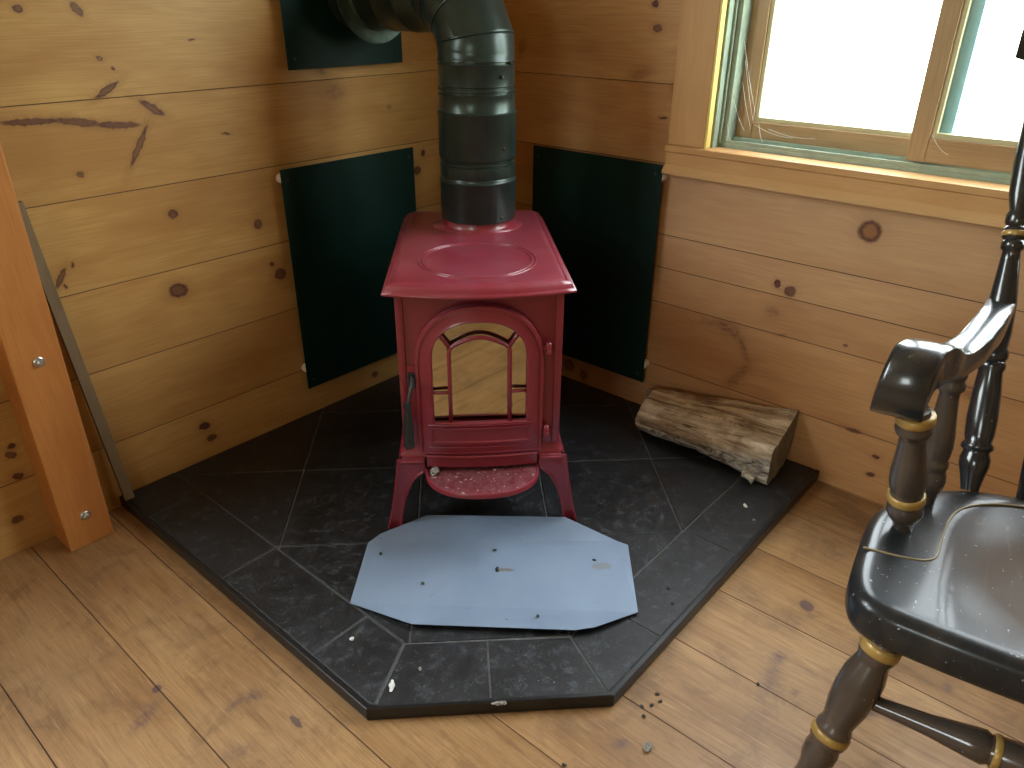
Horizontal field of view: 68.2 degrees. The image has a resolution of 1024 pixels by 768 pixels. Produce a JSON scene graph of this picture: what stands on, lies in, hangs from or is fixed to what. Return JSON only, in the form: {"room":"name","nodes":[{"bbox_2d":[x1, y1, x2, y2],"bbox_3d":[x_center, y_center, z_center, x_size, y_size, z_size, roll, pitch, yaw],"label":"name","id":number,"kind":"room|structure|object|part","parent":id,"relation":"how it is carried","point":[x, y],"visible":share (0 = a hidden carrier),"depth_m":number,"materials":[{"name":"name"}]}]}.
{"room":"cabin living room","nodes":[
{"label":"cabin living room","id":0,"kind":"room"},
{"bbox_2d":[0,0,440,559],"bbox_3d":[-1.315,-0.577,0.915,0.100,2.370,3.500,22,34,36],"label":"wall","id":1,"kind":"structure","parent":0,"point":[145,144],"depth_m":1.69,"materials":[{"name":"brown wood"}]},
{"bbox_2d":[280,0,402,70],"bbox_3d":[-0.408,-0.941,1.788,0.028,0.350,0.350,22,34,36],"label":"shield","id":2,"kind":"object","parent":1,"relation":"attached to","point":[314,38],"visible":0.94,"depth_m":1.78,"materials":[{"name":"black metal"}]},
{"bbox_2d":[276,147,415,388],"bbox_3d":[-0.424,-0.324,2.089,0.028,0.589,0.427,22,34,36],"label":"shield","id":3,"kind":"object","parent":1,"relation":"attached to","point":[344,217],"visible":0.79,"depth_m":2.04,"materials":[{"name":"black metal"}]},
{"bbox_2d":[0,480,1023,767],"bbox_3d":[0.113,1.062,0.352,3.900,0.060,3.700,22,34,36],"label":"floor","id":4,"kind":"structure","parent":0,"point":[116,652],"depth_m":1.32,"materials":[{"name":"brown wood"}]},
{"bbox_2d":[0,143,113,551],"bbox_3d":[-0.946,-0.709,1.155,0.098,2.350,0.093,22,34,36],"label":"post","id":5,"kind":"object","parent":4,"relation":"on","point":[33,371],"visible":1,"depth_m":1.50,"materials":[{"name":"brown wood"}]},
{"bbox_2d":[119,375,819,719],"bbox_3d":[-0.077,0.252,1.835,1.194,0.028,1.200,22,34,36],"label":"hearth pad","id":6,"kind":"object","parent":4,"relation":"on","point":[282,521],"visible":0.8,"depth_m":1.66,"materials":[{"name":"grey tile"}]},
{"bbox_2d":[18,201,134,500],"bbox_3d":[-0.914,-0.038,1.596,0.076,0.696,0.019,-13,30,-24],"label":"pole","id":7,"kind":"object","parent":6,"relation":"on","point":[52,297],"visible":0.79,"depth_m":1.58,"materials":[{"name":"grey metal"}]},
{"bbox_2d":[389,680,394,691],"bbox_3d":[-0.204,0.513,1.288,0.011,0.006,0.026,0,27,-1],"label":"chip","id":8,"kind":"object","parent":6,"relation":"on","point":[391,684],"visible":1,"depth_m":1.28,"materials":[{"name":"paper"}]},
{"bbox_2d":[381,210,576,528],"bbox_3d":[-0.079,-0.053,1.757,0.422,0.589,0.664,-2,27,-4],"label":"wood stove","id":9,"kind":"object","parent":6,"relation":"on","point":[479,309],"visible":0.97,"depth_m":1.54,"materials":[{"name":"red metal"}]},
{"bbox_3d":[-0.231,0.229,1.652,0.090,0.180,0.048,-2,27,-4],"label":"leg","id":10,"kind":"part","parent":9,"relation":"part of","materials":[{"name":"red metal"}]},
{"bbox_2d":[327,0,516,224],"bbox_3d":[-0.195,-0.703,1.741,0.490,0.581,0.224,22,34,36],"label":"stovepipe","id":11,"kind":"object","parent":9,"relation":"on","point":[476,111],"visible":1,"depth_m":1.62,"materials":[{"name":"grey metal"}]},
{"bbox_2d":[430,467,438,475],"bbox_3d":[-0.163,0.183,1.596,0.018,0.013,0.027,12,29,21],"label":"clump","id":12,"kind":"object","parent":9,"relation":"on","point":[434,470],"visible":1,"depth_m":1.59,"materials":[{"name":"grey wood"}]},
{"bbox_3d":[-0.080,-0.302,1.669,0.372,0.023,0.594,-2,27,-4],"label":"plate","id":13,"kind":"part","parent":9,"relation":"part of","materials":[{"name":"red metal"}]},
{"bbox_3d":[-0.065,-0.005,1.521,0.257,0.332,0.027,-2,27,-4],"label":"door frame","id":14,"kind":"part","parent":9,"relation":"part of","materials":[{"name":"red metal"}]},
{"bbox_3d":[-0.065,-0.029,1.521,0.191,0.223,0.004,-2,27,-4],"label":"glass pane","id":15,"kind":"part","parent":9,"relation":"part of","materials":[{"name":"beige"}]},
{"bbox_3d":[0.101,0.220,1.673,0.090,0.180,0.048,-2,27,-4],"label":"leg","id":16,"kind":"part","parent":9,"relation":"part of","materials":[{"name":"red metal"}]},
{"bbox_2d":[350,515,637,629],"bbox_3d":[-0.033,0.374,1.542,0.555,0.014,0.333,1,27,2],"label":"metal plate","id":17,"kind":"object","parent":6,"relation":"on","point":[547,569],"visible":1,"depth_m":1.53,"materials":[{"name":"blue metal"}]},
{"bbox_2d":[491,701,506,705],"bbox_3d":[-0.021,0.530,1.256,0.027,0.006,0.008,-1,27,-3],"label":"chip","id":18,"kind":"object","parent":6,"relation":"on","point":[497,703],"visible":1,"depth_m":1.25,"materials":[{"name":"grey wood"}]},
{"bbox_2d":[635,388,798,484],"bbox_3d":[0.502,0.103,1.940,0.386,0.147,0.178,20,33,33],"label":"log","id":19,"kind":"object","parent":6,"relation":"on","point":[754,440],"visible":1,"depth_m":1.89,"materials":[{"name":"brown wood"}]},
{"bbox_2d":[644,741,651,751],"bbox_3d":[0.218,0.582,1.215,0.013,0.009,0.020,12,29,21],"label":"chip","id":20,"kind":"object","parent":4,"relation":"on","point":[648,745],"visible":1,"depth_m":1.21,"materials":[{"name":"grey wood"}]},
{"bbox_2d":[794,29,1023,767],"bbox_3d":[0.770,0.099,0.999,0.535,1.081,0.683,16,31,27],"label":"wooden armchair","id":21,"kind":"object","parent":4,"relation":"on","point":[936,580],"visible":1,"depth_m":0.98,"materials":[{"name":"black wood"}]},
{"bbox_3d":[0.452,0.464,1.044,0.164,0.388,0.058,-14,30,-26],"label":"leg","id":22,"kind":"part","parent":21,"relation":"part of","materials":[{"name":"black paint"}]},
{"bbox_3d":[0.516,0.116,0.987,0.075,0.205,0.046,-11,29,-21],"label":"arm post","id":23,"kind":"part","parent":21,"relation":"part of","materials":[{"name":"black paint"}]},
{"bbox_3d":[0.698,0.272,0.954,0.481,0.056,0.382,16,31,27],"label":"seat","id":24,"kind":"part","parent":21,"relation":"part of","materials":[{"name":"black wood"}]},
{"bbox_3d":[0.583,-0.048,1.001,0.371,0.095,0.065,-23,35,-37],"label":"arm","id":25,"kind":"part","parent":21,"relation":"part of","materials":[{"name":"black paint"}]},
{"bbox_3d":[0.595,0.073,1.053,0.037,0.220,0.051,-8,28,-16],"label":"arm post","id":26,"kind":"part","parent":21,"relation":"part of","materials":[{"name":"black paint"}]},
{"bbox_3d":[0.726,-0.156,1.110,0.043,0.586,0.290,9,28,16],"label":"post","id":27,"kind":"part","parent":21,"relation":"part of","materials":[{"name":"black paint"}]},
{"bbox_3d":[0.933,-0.467,1.010,0.432,0.082,0.060,16,31,27],"label":"crest rail","id":28,"kind":"part","parent":21,"relation":"part of","materials":[{"name":"black paint"}]},
{"bbox_2d":[504,0,1023,505],"bbox_3d":[1.263,-0.630,1.049,3.800,2.370,0.100,22,34,36],"label":"wall","id":29,"kind":"structure","parent":0,"point":[762,297],"depth_m":1.82,"materials":[{"name":"brown wood"}]},
{"bbox_2d":[532,145,667,381],"bbox_3d":[0.222,-0.336,2.117,0.414,0.598,0.028,22,34,36],"label":"shield","id":30,"kind":"object","parent":29,"relation":"attached to","point":[600,213],"visible":0.71,"depth_m":2.07,"materials":[{"name":"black metal"}]},
{"bbox_2d":[668,0,720,147],"bbox_3d":[0.423,-1.143,1.519,0.095,1.285,0.020,22,34,36],"label":"trim","id":31,"kind":"structure","parent":29,"relation":"attached to","point":[698,26],"depth_m":1.73,"materials":[{"name":"brown wood"}]},
{"bbox_2d":[662,164,1005,227],"bbox_3d":[1.007,-0.280,1.378,1.668,0.020,0.031,22,34,36],"label":"trim","id":32,"kind":"structure","parent":29,"relation":"attached to","point":[982,218],"depth_m":1.60,"materials":[{"name":"brown wood"}]},
{"bbox_2d":[665,144,1009,215],"bbox_3d":[1.018,-0.316,1.374,1.668,0.048,0.056,22,34,36],"label":"trim","id":33,"kind":"structure","parent":29,"relation":"attached to","point":[966,194],"depth_m":1.59,"materials":[{"name":"brown wood"}]},
{"bbox_2d":[704,0,1017,184],"bbox_3d":[1.046,-0.882,1.123,1.465,1.193,0.123,22,34,36],"label":"window","id":34,"kind":"structure","parent":29,"relation":"in","point":[986,159],"depth_m":1.63,"materials":[{"name":"brown wood"}]},
{"bbox_3d":[0.717,-1.037,1.427,0.375,1.157,0.025,22,34,36],"label":"rail","id":35,"kind":"part","parent":34,"relation":"part of","materials":[{"name":"brown wood"}]},
{"bbox_2d":[727,41,947,154],"bbox_3d":[0.695,-0.605,1.613,0.478,0.215,0.039,22,34,36],"label":"cobweb","id":36,"kind":"object","parent":34,"relation":"hanging from","point":[744,41],"visible":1,"depth_m":1.74,"materials":[{"name":"white"}]},
{"bbox_3d":[1.200,-0.825,1.012,0.934,1.151,0.023,22,34,36],"label":"rail","id":37,"kind":"part","parent":34,"relation":"part of","materials":[{"name":"brown wood"}]}
]}

